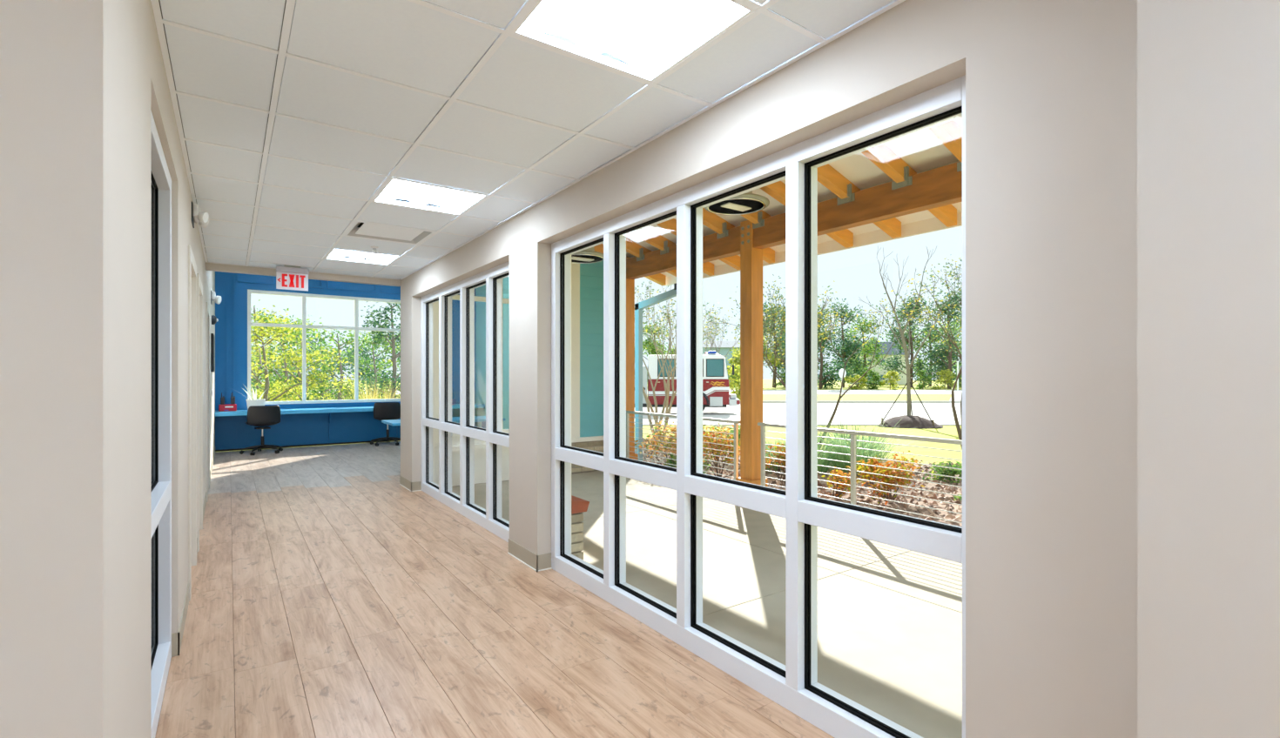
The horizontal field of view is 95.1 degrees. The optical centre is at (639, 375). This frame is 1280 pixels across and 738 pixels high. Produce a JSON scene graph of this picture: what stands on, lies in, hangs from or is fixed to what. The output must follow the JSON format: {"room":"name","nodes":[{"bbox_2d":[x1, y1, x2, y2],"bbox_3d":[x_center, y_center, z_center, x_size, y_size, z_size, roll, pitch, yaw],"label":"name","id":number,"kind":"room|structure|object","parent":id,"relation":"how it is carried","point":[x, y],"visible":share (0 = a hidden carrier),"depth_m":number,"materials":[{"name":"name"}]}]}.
{"room":"office corridor","nodes":[
{"label":"office corridor","id":0,"kind":"room"},
{"bbox_2d":[0,0,215,737],"bbox_3d":[-4.436,-0.545,5.817,0.160,3.850,11.480,0,0,-35],"label":"wall","id":1,"kind":"structure","parent":0,"point":[82,82],"depth_m":1.15,"materials":[{"name":"paint"}]},
{"bbox_2d":[151,112,171,737],"bbox_3d":[-1.992,0.210,2.340,0.110,2.340,1.220,0,0,-35],"label":"window","id":2,"kind":"structure","parent":1,"relation":"in","point":[161,180],"depth_m":2.79,"materials":[{"name":"white metal"}]},
{"bbox_2d":[188,244,196,601],"bbox_3d":[-3.076,0.290,3.901,0.163,2.180,0.900,0,0,-35],"label":"door","id":3,"kind":"structure","parent":1,"relation":"in","point":[192,264],"depth_m":4.23,"materials":[{"name":"beige paint"}]},
{"bbox_2d":[171,447,215,657],"bbox_3d":[-4.940,1.324,6.651,0.036,0.112,9.236,0,0,-35],"label":"baseboard","id":4,"kind":"structure","parent":1,"relation":"attached to","point":[177,638],"depth_m":3.08,"materials":[{"name":"beige plastic"}]},
{"bbox_2d":[196,273,202,552],"bbox_3d":[-3.777,0.290,4.899,0.163,2.180,0.900,0,0,-35],"label":"door","id":5,"kind":"structure","parent":1,"relation":"in","point":[199,287],"depth_m":5.23,"materials":[{"name":"beige paint"}]},
{"bbox_2d":[191,201,208,228],"bbox_3d":[-3.034,-1.098,4.040,0.093,0.133,0.257,0,0,-35],"label":"emergency light","id":6,"kind":"object","parent":1,"relation":"attached to","point":[202,218],"visible":1,"depth_m":3.96,"materials":[{"name":"grey plastic"}]},
{"bbox_2d":[205,302,209,502],"bbox_3d":[-5.065,0.290,6.732,0.163,2.180,0.980,0,0,-35],"label":"door","id":7,"kind":"structure","parent":1,"relation":"in","point":[207,310],"depth_m":7.10,"materials":[{"name":"beige paint"}]},
{"bbox_2d":[210,333,214,371],"bbox_3d":[-6.106,-0.320,8.359,0.032,0.540,0.440,0,0,-35],"label":"wall screen","id":8,"kind":"object","parent":1,"relation":"attached to","point":[212,334],"visible":1,"depth_m":8.18,"materials":[{"name":"black"}]},
{"bbox_2d":[210,290,221,304],"bbox_3d":[-6.042,-1.105,8.343,0.119,0.170,0.329,0,0,-35],"label":"emergency light","id":9,"kind":"object","parent":1,"relation":"attached to","point":[217,299],"visible":0.99,"depth_m":8.22,"materials":[{"name":"grey plastic"}]},
{"bbox_2d":[205,256,401,286],"bbox_3d":[-3.858,-1.802,6.859,1.985,1.335,0.100,0,0,-35],"label":"wall header","id":10,"kind":"structure","parent":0,"point":[209,266],"depth_m":6.85,"materials":[{"name":"paint"}]},
{"bbox_2d":[215,271,475,451],"bbox_3d":[-5.731,-0.545,12.024,5.250,3.850,0.234,0,0,-35],"label":"wall","id":11,"kind":"structure","parent":0,"point":[232,433],"depth_m":11.06,"materials":[{"name":"blue paint"}]},
{"bbox_2d":[247,289,400,404],"bbox_3d":[-6.163,-0.522,11.674,2.780,2.145,0.110,0,0,-35],"label":"window","id":12,"kind":"structure","parent":11,"relation":"in","point":[304,326],"depth_m":11.38,"materials":[{"name":"white paint"}]},
{"bbox_2d":[214,404,485,423],"bbox_3d":[-5.517,0.782,11.658,4.781,0.295,0.589,0,0,-35],"label":"countertop","id":13,"kind":"structure","parent":11,"relation":"attached to","point":[293,411],"depth_m":11.03,"materials":[{"name":"blue"}]},
{"bbox_2d":[218,404,236,411],"bbox_3d":[-7.326,0.575,10.398,0.260,0.120,0.122,0,0,-35],"label":"box","id":14,"kind":"object","parent":13,"relation":"on","point":[230,407],"visible":0.99,"depth_m":10.35,"materials":[{"name":"red plastic"}]},
{"bbox_2d":[234,386,268,410],"bbox_3d":[-7.057,0.388,10.535,0.643,0.494,0.382,0,0,-35],"label":"potted plant","id":15,"kind":"object","parent":13,"relation":"on","point":[254,401],"visible":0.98,"depth_m":10.51,"materials":[{"name":"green plant"}]},
{"bbox_2d":[475,276,509,429],"bbox_3d":[-2.083,-0.545,11.095,0.150,3.850,5.950,0,0,-35],"label":"wall","id":16,"kind":"structure","parent":0,"point":[480,292],"depth_m":12.86,"materials":[{"name":"teal paint"}]},
{"bbox_2d":[154,441,834,737],"bbox_3d":[-1.643,1.425,3.643,7.900,0.090,18.250,0,0,-35],"label":"floor","id":17,"kind":"structure","parent":0,"point":[331,597],"depth_m":3.09,"materials":[{"name":"brown wood"}]},
{"bbox_2d":[239,405,282,455],"bbox_3d":[-6.722,0.953,10.413,0.661,0.854,0.629,0,0,-41],"label":"swivel chair","id":18,"kind":"object","parent":17,"relation":"on","point":[262,416],"visible":1,"depth_m":10.25,"materials":[{"name":"black plastic"}]},
{"bbox_2d":[370,402,400,446],"bbox_3d":[-5.058,0.953,11.729,0.661,0.854,0.629,0,0,-21],"label":"swivel chair","id":19,"kind":"object","parent":17,"relation":"on","point":[382,411],"visible":0.82,"depth_m":11.51,"materials":[{"name":"black"}]},
{"bbox_2d":[381,416,505,428],"bbox_3d":[-2.875,1.012,8.613,1.600,0.735,0.700,0,0,-35],"label":"table","id":20,"kind":"object","parent":17,"relation":"on","point":[477,419],"visible":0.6,"depth_m":8.52,"materials":[{"name":"blue"}]},
{"bbox_2d":[435,261,603,486],"bbox_3d":[-1.487,-0.545,7.994,2.720,3.850,0.290,0,0,-35],"label":"wall","id":21,"kind":"structure","parent":0,"point":[587,279],"depth_m":8.36,"materials":[{"name":"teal paint"}]},
{"bbox_2d":[451,279,509,437],"bbox_3d":[-1.711,-0.390,7.757,1.720,2.300,0.060,0,0,-35],"label":"window","id":22,"kind":"structure","parent":21,"relation":"in","point":[456,297],"depth_m":7.65,"materials":[{"name":"white paint"}]},
{"bbox_2d":[150,0,905,280],"bbox_3d":[-1.611,-1.276,3.836,2.385,0.141,7.530,0,0,-35],"label":"ceiling","id":23,"kind":"structure","parent":0,"point":[293,117],"depth_m":2.61,"materials":[{"name":"grey"}]},
{"bbox_2d":[276,264,309,291],"bbox_3d":[-3.845,-1.077,6.471,0.310,0.265,0.070,0,0,-35],"label":"exit sign","id":24,"kind":"object","parent":23,"relation":"hanging from","point":[287,277],"visible":1,"depth_m":6.46,"materials":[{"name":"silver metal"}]},
{"bbox_2d":[325,249,400,265],"bbox_3d":[-2.842,-1.255,5.990,0.613,0.094,0.586,0,0,-35],"label":"ceiling light","id":25,"kind":"object","parent":23,"relation":"attached to","point":[335,253],"visible":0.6,"depth_m":6.10,"materials":[{"name":"white plastic"}]},
{"bbox_2d":[343,221,434,244],"bbox_3d":[-2.140,-1.245,4.992,0.613,0.074,0.586,0,0,-35],"label":"ceiling vent","id":26,"kind":"object","parent":23,"relation":"in","point":[363,230],"visible":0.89,"depth_m":5.03,"materials":[{"name":"white metal"}]},
{"bbox_2d":[372,178,487,215],"bbox_3d":[-1.439,-1.255,3.994,0.613,0.094,0.586,0,0,-35],"label":"ceiling light","id":27,"kind":"object","parent":23,"relation":"attached to","point":[456,202],"visible":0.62,"depth_m":4.06,"materials":[{"name":"white plastic"}]},
{"bbox_2d":[511,0,755,82],"bbox_3d":[-0.036,-1.255,1.998,0.613,0.094,0.586,0,0,-35],"label":"ceiling light","id":28,"kind":"object","parent":23,"relation":"attached to","point":[653,37],"visible":0.82,"depth_m":2.08,"materials":[{"name":"white plastic"}]},
{"bbox_2d":[400,0,1137,737],"bbox_3d":[-0.794,-0.632,4.471,0.282,4.025,7.390,0,0,-35],"label":"wall","id":29,"kind":"structure","parent":0,"point":[1051,85],"depth_m":1.62,"materials":[{"name":"paint"}]},
{"bbox_2d":[421,261,509,542],"bbox_3d":[-1.727,0.207,5.845,0.125,2.345,2.950,0,0,-35],"label":"window","id":30,"kind":"structure","parent":29,"relation":"in","point":[490,519],"depth_m":5.81,"materials":[{"name":"white metal"}]},
{"bbox_2d":[399,475,552,572],"bbox_3d":[-0.883,1.324,4.434,0.116,0.112,7.350,0,0,-35],"label":"baseboard","id":31,"kind":"structure","parent":29,"relation":"attached to","point":[541,562],"depth_m":4.30,"materials":[{"name":"beige plastic"}]},
{"bbox_2d":[551,74,965,737],"bbox_3d":[0.257,0.207,3.022,0.125,2.345,2.930,0,0,-35],"label":"window","id":32,"kind":"structure","parent":29,"relation":"in","point":[793,685],"depth_m":2.62,"materials":[{"name":"white metal"}]},
{"bbox_2d":[593,116,962,286],"bbox_3d":[0.907,-2.025,5.423,3.720,1.245,6.840,0,0,-35],"label":"porch roof","id":33,"kind":"structure","parent":29,"relation":"attached to","point":[939,145],"depth_m":5.68,"materials":[{"name":"white paint"}]},
{"bbox_2d":[571,246,603,263],"bbox_3d":[-0.713,-1.800,7.101,0.630,0.787,0.630,0,0,-35],"label":"porch light","id":34,"kind":"object","parent":33,"relation":"attached to","point":[588,256],"visible":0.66,"depth_m":7.02,"materials":[{"name":"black metal"}]},
{"bbox_2d":[704,190,769,215],"bbox_3d":[0.927,-1.829,5.638,0.630,0.427,0.630,0,0,-35],"label":"porch light","id":35,"kind":"object","parent":33,"relation":"attached to","point":[747,203],"visible":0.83,"depth_m":5.59,"materials":[{"name":"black metal"}]},
{"bbox_2d":[1137,0,1279,737],"bbox_3d":[2.876,0.026,-0.900,0.430,2.707,5.620,0,0,-35],"label":"wall","id":36,"kind":"structure","parent":0,"point":[1209,70],"depth_m":1.18,"materials":[{"name":"paint"}]},
{"label":"outside","id":37,"kind":"structure","parent":0,"visible":0},
{"bbox_2d":[642,403,961,424],"bbox_3d":[8.850,1.881,31.750,62.301,0.296,22.501,0,0,0],"label":"road","id":38,"kind":"structure","parent":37,"point":[942,414],"depth_m":31.85,"materials":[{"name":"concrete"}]},
{"bbox_2d":[642,350,740,410],"bbox_3d":[0.132,0.366,30.570,9.820,3.220,2.660,0,0,0],"label":"fire engine","id":39,"kind":"object","parent":38,"relation":"on","point":[716,388],"visible":0.41,"depth_m":29.50,"materials":[{"name":"red metal"}]},
{"bbox_2d":[727,364,734,375],"bbox_3d":[4.538,-0.274,29.363,0.385,0.500,0.211,0,0,10],"label":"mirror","id":40,"kind":"object","parent":39,"relation":"attached to","point":[732,367],"depth_m":29.24,"materials":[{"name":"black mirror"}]},
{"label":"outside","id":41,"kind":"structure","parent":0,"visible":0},
{"bbox_2d":[226,379,962,464],"bbox_3d":[16.134,1.821,133.565,300.000,0.642,280.000,0,0,-35],"label":"lawn","id":42,"kind":"structure","parent":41,"point":[947,432],"depth_m":18.30,"materials":[{"name":"green plant"}]},
{"bbox_2d":[250,305,296,390],"bbox_3d":[-36.049,-1.812,56.063,6.692,9.658,6.704,0,0,-35],"label":"tree","id":43,"kind":"object","parent":42,"relation":"on","point":[257,312],"visible":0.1,"depth_m":55.89,"materials":[{"name":"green plant"}]},
{"bbox_2d":[250,305,297,399],"bbox_3d":[-24.011,-0.827,36.102,4.903,6.938,5.379,0,0,-35],"label":"tree","id":44,"kind":"object","parent":42,"relation":"on","point":[255,318],"visible":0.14,"depth_m":36.01,"materials":[{"name":"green plant"}]},
{"bbox_2d":[250,299,342,401],"bbox_3d":[-12.770,-0.213,20.135,4.056,4.666,4.372,0,0,4],"label":"tree","id":45,"kind":"object","parent":42,"relation":"on","point":[279,333],"visible":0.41,"depth_m":20.18,"materials":[{"name":"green plant"}]},
{"bbox_2d":[250,316,343,401],"bbox_3d":[-17.158,-0.216,28.376,4.944,5.390,5.404,0,0,-35],"label":"tree","id":46,"kind":"object","parent":42,"relation":"on","point":[282,341],"visible":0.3,"depth_m":28.11,"materials":[{"name":"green plant"}]},
{"bbox_2d":[269,315,327,398],"bbox_3d":[-30.048,-1.398,51.954,5.592,8.244,6.539,0,0,-29],"label":"tree","id":47,"kind":"object","parent":42,"relation":"on","point":[311,324],"visible":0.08,"depth_m":51.59,"materials":[{"name":"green plant"}]},
{"bbox_2d":[250,338,372,401],"bbox_3d":[-13.764,0.335,23.956,4.855,3.715,5.198,0,0,0],"label":"tree","id":48,"kind":"object","parent":42,"relation":"on","point":[308,358],"visible":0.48,"depth_m":23.22,"materials":[{"name":"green plant"}]},
{"bbox_2d":[271,331,379,400],"bbox_3d":[-21.824,-0.227,39.532,6.816,5.564,5.795,0,0,23],"label":"tree","id":49,"kind":"object","parent":42,"relation":"on","point":[316,339],"visible":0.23,"depth_m":39.82,"materials":[{"name":"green plant"}]},
{"bbox_2d":[293,323,377,400],"bbox_3d":[-16.635,-0.221,31.825,4.281,5.222,4.400,0,0,-35],"label":"tree","id":50,"kind":"object","parent":42,"relation":"on","point":[340,371],"visible":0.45,"depth_m":32.06,"materials":[{"name":"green plant"}]},
{"bbox_2d":[312,336,391,400],"bbox_3d":[-22.327,-0.219,44.380,6.411,5.329,5.779,0,0,-4],"label":"tree","id":51,"kind":"object","parent":42,"relation":"on","point":[364,349],"visible":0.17,"depth_m":44.21,"materials":[{"name":"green plant"}]},
{"bbox_2d":[327,377,400,443],"bbox_3d":[-6.235,0.757,13.547,2.101,1.602,2.093,0,0,-19],"label":"ornamental grass","id":52,"kind":"object","parent":42,"relation":"on","point":[376,394],"depth_m":13.39,"materials":[{"name":"green plant"}]},
{"bbox_2d":[330,330,400,399],"bbox_3d":[-16.884,-0.292,36.162,4.798,5.263,4.663,0,0,-35],"label":"tree","id":53,"kind":"object","parent":42,"relation":"on","point":[374,367],"visible":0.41,"depth_m":36.11,"materials":[{"name":"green plant"}]},
{"bbox_2d":[347,301,400,399],"bbox_3d":[-11.072,-0.875,26.019,3.512,6.034,2.900,0,0,-35],"label":"tree","id":54,"kind":"object","parent":42,"relation":"on","point":[394,377],"visible":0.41,"depth_m":25.63,"materials":[{"name":"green plant"}]},
{"bbox_2d":[376,341,400,397],"bbox_3d":[-18.378,-0.739,47.969,6.802,6.133,6.485,0,0,2],"label":"tree","id":55,"kind":"object","parent":42,"relation":"on","point":[396,341],"visible":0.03,"depth_m":46.97,"materials":[{"name":"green plant"}]},
{"bbox_2d":[642,320,675,382],"bbox_3d":[2.805,-3.904,111.735,11.687,13.210,13.544,0,0,-35],"label":"broad tree","id":56,"kind":"object","parent":42,"relation":"on","point":[650,348],"visible":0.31,"depth_m":110.38,"materials":[{"name":"green plant"}]},
{"bbox_2d":[671,312,740,357],"bbox_3d":[4.665,-1.120,40.448,5.226,6.294,3.723,0,0,39],"label":"crape myrtle","id":57,"kind":"object","parent":42,"relation":"on","point":[712,326],"visible":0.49,"depth_m":40.47,"materials":[{"name":"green plant"}]},
{"bbox_2d":[702,341,740,382],"bbox_3d":[19.542,-2.902,134.500,14.000,10.000,10.200,0,0,0],"label":"house","id":58,"kind":"structure","parent":42,"relation":"on","point":[724,348],"depth_m":130.01,"materials":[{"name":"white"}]},
{"bbox_2d":[727,363,740,399],"bbox_3d":[7.667,0.722,45.881,4.040,3.339,3.904,0,0,-1],"label":"round bush","id":59,"kind":"object","parent":42,"relation":"on","point":[736,383],"visible":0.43,"depth_m":45.27,"materials":[{"name":"green plant"}]},
{"bbox_2d":[726,337,782,384],"bbox_3d":[17.837,-2.225,91.973,9.009,9.903,6.916,0,0,-10],"label":"broad tree","id":60,"kind":"object","parent":42,"relation":"on","point":[737,354],"visible":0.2,"depth_m":91.10,"materials":[{"name":"green plant"}]},
{"bbox_2d":[762,298,785,387],"bbox_3d":[23.035,-5.425,101.926,10.881,16.448,11.233,0,0,-35],"label":"broad tree","id":61,"kind":"object","parent":42,"relation":"on","point":[774,379],"visible":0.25,"depth_m":101.78,"materials":[{"name":"green plant"}]},
{"bbox_2d":[702,274,929,449],"bbox_3d":[3.837,-0.324,12.437,4.059,3.808,3.619,0,0,31],"label":"crape myrtle","id":62,"kind":"object","parent":42,"relation":"on","point":[820,316],"visible":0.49,"depth_m":12.36,"materials":[{"name":"green plant"}]},
{"bbox_2d":[784,307,862,389],"bbox_3d":[28.717,-4.375,92.595,9.212,15.126,12.464,0,0,-35],"label":"broad tree","id":63,"kind":"object","parent":42,"relation":"on","point":[823,377],"visible":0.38,"depth_m":91.95,"materials":[{"name":"green plant"}]},
{"bbox_2d":[838,368,846,401],"bbox_3d":[15.189,0.727,43.979,0.760,2.530,0.100,0,0,-23],"label":"street sign","id":64,"kind":"object","parent":42,"relation":"on","point":[841,371],"visible":0.72,"depth_m":43.97,"materials":[{"name":"silver metal"}]},
{"bbox_2d":[817,297,874,387],"bbox_3d":[35.679,-5.514,102.617,10.134,16.466,10.335,0,0,-35],"label":"broad tree","id":65,"kind":"object","parent":42,"relation":"on","point":[845,349],"visible":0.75,"depth_m":101.80,"materials":[{"name":"green plant"}]},
{"bbox_2d":[843,374,869,390],"bbox_3d":[31.687,1.089,85.778,3.593,2.964,3.709,0,0,-35],"label":"round bush","id":66,"kind":"object","parent":42,"relation":"on","point":[851,380],"visible":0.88,"depth_m":85.31,"materials":[{"name":"green plant"}]},
{"bbox_2d":[833,310,887,385],"bbox_3d":[46.248,-5.298,121.910,12.431,16.372,10.288,0,0,-35],"label":"broad tree","id":67,"kind":"object","parent":42,"relation":"on","point":[869,347],"visible":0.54,"depth_m":120.98,"materials":[{"name":"green plant"}]},
{"bbox_2d":[762,401,960,403],"bbox_3d":[9.000,1.990,43.304,30.000,0.200,0.208,0,0,0],"label":"kerb","id":68,"kind":"object","parent":42,"relation":"on","point":[763,401],"visible":0.25,"depth_m":43.20,"materials":[{"name":"concrete"}]},
{"bbox_2d":[860,368,882,390],"bbox_3d":[35.219,0.618,88.192,3.750,3.351,3.354,0,0,-35],"label":"round bush","id":69,"kind":"object","parent":42,"relation":"on","point":[874,374],"visible":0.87,"depth_m":87.52,"materials":[{"name":"green plant"}]},
{"bbox_2d":[847,342,906,384],"bbox_3d":[56.877,-3.001,140.500,12.000,10.200,10.200,0,0,0],"label":"house","id":70,"kind":"structure","parent":42,"relation":"on","point":[903,381],"depth_m":135.99,"materials":[{"name":"white"}]},
{"bbox_2d":[879,370,901,390],"bbox_3d":[36.429,0.772,85.494,3.329,3.278,3.716,0,0,-35],"label":"round bush","id":71,"kind":"object","parent":42,"relation":"on","point":[892,381],"visible":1,"depth_m":85.11,"materials":[{"name":"green plant"}]},
{"bbox_2d":[875,292,943,387],"bbox_3d":[47.109,-5.987,101.875,10.804,17.620,12.115,0,0,-35],"label":"broad tree","id":72,"kind":"object","parent":42,"relation":"on","point":[894,367],"visible":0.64,"depth_m":101.90,"materials":[{"name":"green plant"}]},
{"bbox_2d":[878,415,943,429],"bbox_3d":[9.234,1.555,19.953,2.039,0.398,2.033,0,0,-35],"label":"mound","id":73,"kind":"object","parent":42,"relation":"on","point":[913,421],"visible":0.96,"depth_m":19.45,"materials":[{"name":"brown soil"}]},
{"bbox_2d":[857,246,962,417],"bbox_3d":[9.350,-1.417,20.205,3.484,6.196,1.449,0,0,27],"label":"tree","id":74,"kind":"object","parent":73,"relation":"on","point":[904,346],"visible":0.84,"depth_m":19.97,"materials":[{"name":"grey plant"}]},
{"bbox_2d":[909,382,934,425],"bbox_3d":[9.425,1.002,19.564,0.060,1.560,0.911,0,0,-28],"label":"stake","id":75,"kind":"object","parent":73,"relation":"on","point":[932,421],"visible":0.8,"depth_m":19.47,"materials":[{"name":"wood"}]},
{"bbox_2d":[914,370,933,389],"bbox_3d":[42.674,0.796,87.835,4.085,3.322,3.507,0,0,-35],"label":"round bush","id":76,"kind":"object","parent":42,"relation":"on","point":[924,379],"visible":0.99,"depth_m":87.59,"materials":[{"name":"green plant"}]},
{"bbox_2d":[895,257,962,450],"bbox_3d":[6.838,-0.468,12.061,2.481,4.062,2.888,0,0,-35],"label":"crape myrtle","id":77,"kind":"object","parent":42,"relation":"on","point":[958,427],"visible":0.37,"depth_m":12.21,"materials":[{"name":"green plant"}]},
{"bbox_2d":[895,316,962,386],"bbox_3d":[55.300,-4.587,111.672,12.506,13.416,12.629,0,0,-35],"label":"broad tree","id":78,"kind":"object","parent":42,"relation":"on","point":[930,338],"visible":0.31,"depth_m":111.53,"materials":[{"name":"green plant"}]},
{"bbox_2d":[911,286,962,389],"bbox_3d":[49.258,-5.725,91.870,9.426,16.597,11.997,0,0,-35],"label":"broad tree","id":79,"kind":"object","parent":42,"relation":"on","point":[942,365],"visible":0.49,"depth_m":92.35,"materials":[{"name":"green plant"}]},
{"bbox_2d":[930,369,956,390],"bbox_3d":[44.474,0.624,85.680,3.791,3.236,3.106,0,0,-35],"label":"round bush","id":80,"kind":"object","parent":42,"relation":"on","point":[945,373],"visible":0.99,"depth_m":85.45,"materials":[{"name":"green plant"}]},
{"bbox_2d":[943,312,962,383],"bbox_3d":[68.080,-6.724,121.918,14.075,20.169,13.258,0,0,-35],"label":"broad tree","id":81,"kind":"object","parent":42,"relation":"on","point":[960,322],"visible":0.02,"depth_m":122.64,"materials":[{"name":"green plant"}]},
{"bbox_2d":[950,372,962,389],"bbox_3d":[48.162,0.772,88.048,3.512,2.915,3.949,0,0,-35],"label":"round bush","id":82,"kind":"object","parent":42,"relation":"on","point":[960,376],"visible":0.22,"depth_m":87.59,"materials":[{"name":"green plant"}]},
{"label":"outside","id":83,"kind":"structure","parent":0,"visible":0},
{"bbox_2d":[451,471,962,737],"bbox_3d":[0.574,1.442,5.244,2.866,0.115,6.676,0,0,-35],"label":"patio","id":84,"kind":"structure","parent":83,"point":[890,617],"depth_m":3.72,"materials":[{"name":"concrete"}]},
{"bbox_2d":[571,495,589,559],"bbox_3d":[-0.589,1.153,4.535,0.149,0.464,0.537,0,0,-35],"label":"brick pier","id":85,"kind":"structure","parent":84,"relation":"on","point":[579,506],"depth_m":4.33,"materials":[{"name":"beige"}]},
{"bbox_2d":[626,257,638,460],"bbox_3d":[-0.204,-0.168,8.608,0.255,3.105,0.250,0,0,-35],"label":"timber post","id":86,"kind":"object","parent":84,"relation":"on","point":[629,283],"visible":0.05,"depth_m":8.55,"materials":[{"name":"brown wood"}]},
{"bbox_2d":[626,161,962,279],"bbox_3d":[1.702,-1.548,5.896,0.135,0.285,6.450,0,0,-35],"label":"beam","id":87,"kind":"structure","parent":86,"relation":"on","point":[940,186],"depth_m":5.45,"materials":[{"name":"brown wood"}]},
{"bbox_2d":[626,410,740,480],"bbox_3d":[0.455,0.946,7.513,0.095,0.876,2.310,0,0,-35],"label":"cable railing","id":88,"kind":"object","parent":84,"relation":"on","point":[736,422],"visible":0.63,"depth_m":7.46,"materials":[{"name":"silver metal"}]},
{"bbox_2d":[735,220,767,486],"bbox_3d":[1.248,-0.168,6.541,0.255,3.105,0.246,0,0,-35],"label":"timber post","id":89,"kind":"object","parent":84,"relation":"on","point":[751,258],"visible":0.9,"depth_m":6.48,"materials":[{"name":"brown wood"}]},
{"bbox_2d":[757,422,962,523],"bbox_3d":[2.379,0.946,4.776,0.095,0.876,3.800,0,0,-35],"label":"cable railing","id":90,"kind":"object","parent":84,"relation":"on","point":[853,434],"visible":0.15,"depth_m":5.30,"materials":[{"name":"silver metal"}]},
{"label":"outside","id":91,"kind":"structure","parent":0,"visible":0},
{"bbox_2d":[642,441,962,525],"bbox_3d":[4.534,1.486,7.627,6.330,0.180,21.062,0,0,-35],"label":"planting bed","id":92,"kind":"object","parent":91,"point":[941,514],"visible":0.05,"depth_m":7.02,"materials":[{"name":"plant"}]},
{"bbox_2d":[634,283,676,461],"bbox_3d":[0.265,0.085,8.754,0.100,2.790,1.080,0,0,-35],"label":"steel frame","id":93,"kind":"object","parent":92,"relation":"on","point":[639,306],"visible":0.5,"depth_m":9.11,"materials":[{"name":"blue"}]},
{"bbox_2d":[634,420,709,467],"bbox_3d":[0.536,1.033,8.651,1.157,0.876,0.901,0,0,-35],"label":"shrub","id":94,"kind":"object","parent":92,"relation":"on","point":[670,445],"visible":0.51,"depth_m":8.55,"materials":[{"name":"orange plant"}]},
{"bbox_2d":[634,281,727,440],"bbox_3d":[0.340,-0.418,13.979,3.576,4.056,3.128,0,0,8],"label":"crape myrtle","id":95,"kind":"object","parent":92,"relation":"on","point":[666,315],"visible":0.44,"depth_m":13.68,"materials":[{"name":"green plant"}]},
{"bbox_2d":[662,452,714,474],"bbox_3d":[0.659,1.238,8.152,0.706,0.474,0.570,0,0,-2],"label":"shrub","id":96,"kind":"object","parent":92,"relation":"on","point":[670,461],"visible":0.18,"depth_m":8.06,"materials":[{"name":"green plant"}]},
{"bbox_2d":[702,424,740,478],"bbox_3d":[1.069,1.046,8.165,1.138,0.834,1.221,0,0,-35],"label":"shrub","id":97,"kind":"object","parent":92,"relation":"on","point":[708,439],"visible":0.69,"depth_m":8.12,"materials":[{"name":"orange plant"}]},
{"bbox_2d":[703,422,740,461],"bbox_3d":[1.438,1.203,9.977,1.179,0.836,0.945,0,0,-35],"label":"shrub","id":98,"kind":"object","parent":92,"relation":"on","point":[732,431],"visible":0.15,"depth_m":9.96,"materials":[{"name":"green plant"}]},
{"bbox_2d":[765,443,785,484],"bbox_3d":[1.893,1.183,7.795,0.700,0.550,0.692,0,0,-26],"label":"shrub","id":99,"kind":"object","parent":92,"relation":"on","point":[782,456],"visible":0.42,"depth_m":7.83,"materials":[{"name":"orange plant"}]},
{"bbox_2d":[765,434,820,471],"bbox_3d":[2.100,1.182,9.011,1.324,0.597,1.370,0,0,19],"label":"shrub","id":100,"kind":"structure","parent":92,"relation":"on","point":[775,468],"depth_m":8.90,"materials":[{"name":"green plant"}]},
{"bbox_2d":[642,437,962,526],"bbox_3d":[3.305,1.451,8.339,5.145,0.210,17.830,0,0,-35],"label":"mulch","id":101,"kind":"object","parent":92,"relation":"on","point":[933,496],"visible":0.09,"depth_m":7.22,"materials":[{"name":"brown wood"}]},
{"bbox_2d":[766,420,869,474],"bbox_3d":[2.550,1.071,8.764,2.146,0.812,2.098,0,0,36],"label":"ornamental grass","id":102,"kind":"object","parent":92,"relation":"on","point":[824,455],"depth_m":8.60,"materials":[{"name":"green plant"}]},
{"bbox_2d":[821,466,862,498],"bbox_3d":[2.350,1.250,6.745,0.555,0.383,0.430,0,0,-35],"label":"shrub","id":103,"kind":"object","parent":92,"relation":"on","point":[836,472],"visible":0.82,"depth_m":6.69,"materials":[{"name":"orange plant"}]},
{"bbox_2d":[781,413,957,474],"bbox_3d":[3.406,1.017,8.990,2.635,0.927,2.761,0,0,-23],"label":"ornamental grass","id":104,"kind":"object","parent":92,"relation":"on","point":[877,446],"depth_m":8.73,"materials":[{"name":"green plant"}]},
{"bbox_2d":[842,451,925,505],"bbox_3d":[2.809,1.149,6.553,0.902,0.577,0.828,0,0,-12],"label":"shrub","id":105,"kind":"object","parent":92,"relation":"on","point":[877,470],"visible":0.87,"depth_m":6.47,"materials":[{"name":"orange plant"}]},
{"bbox_2d":[922,461,962,483],"bbox_3d":[4.294,1.312,7.959,0.890,0.334,0.692,0,0,-35],"label":"shrub","id":106,"kind":"object","parent":92,"relation":"on","point":[942,471],"visible":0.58,"depth_m":7.86,"materials":[{"name":"green plant"}]},
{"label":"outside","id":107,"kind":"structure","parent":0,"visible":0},
{"bbox_2d":[300,390,962,394],"bbox_3d":[15.000,2.072,74.000,134.223,0.002,102.613,0,0,-35],"label":"road","id":108,"kind":"structure","parent":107,"point":[764,392],"depth_m":72.88,"materials":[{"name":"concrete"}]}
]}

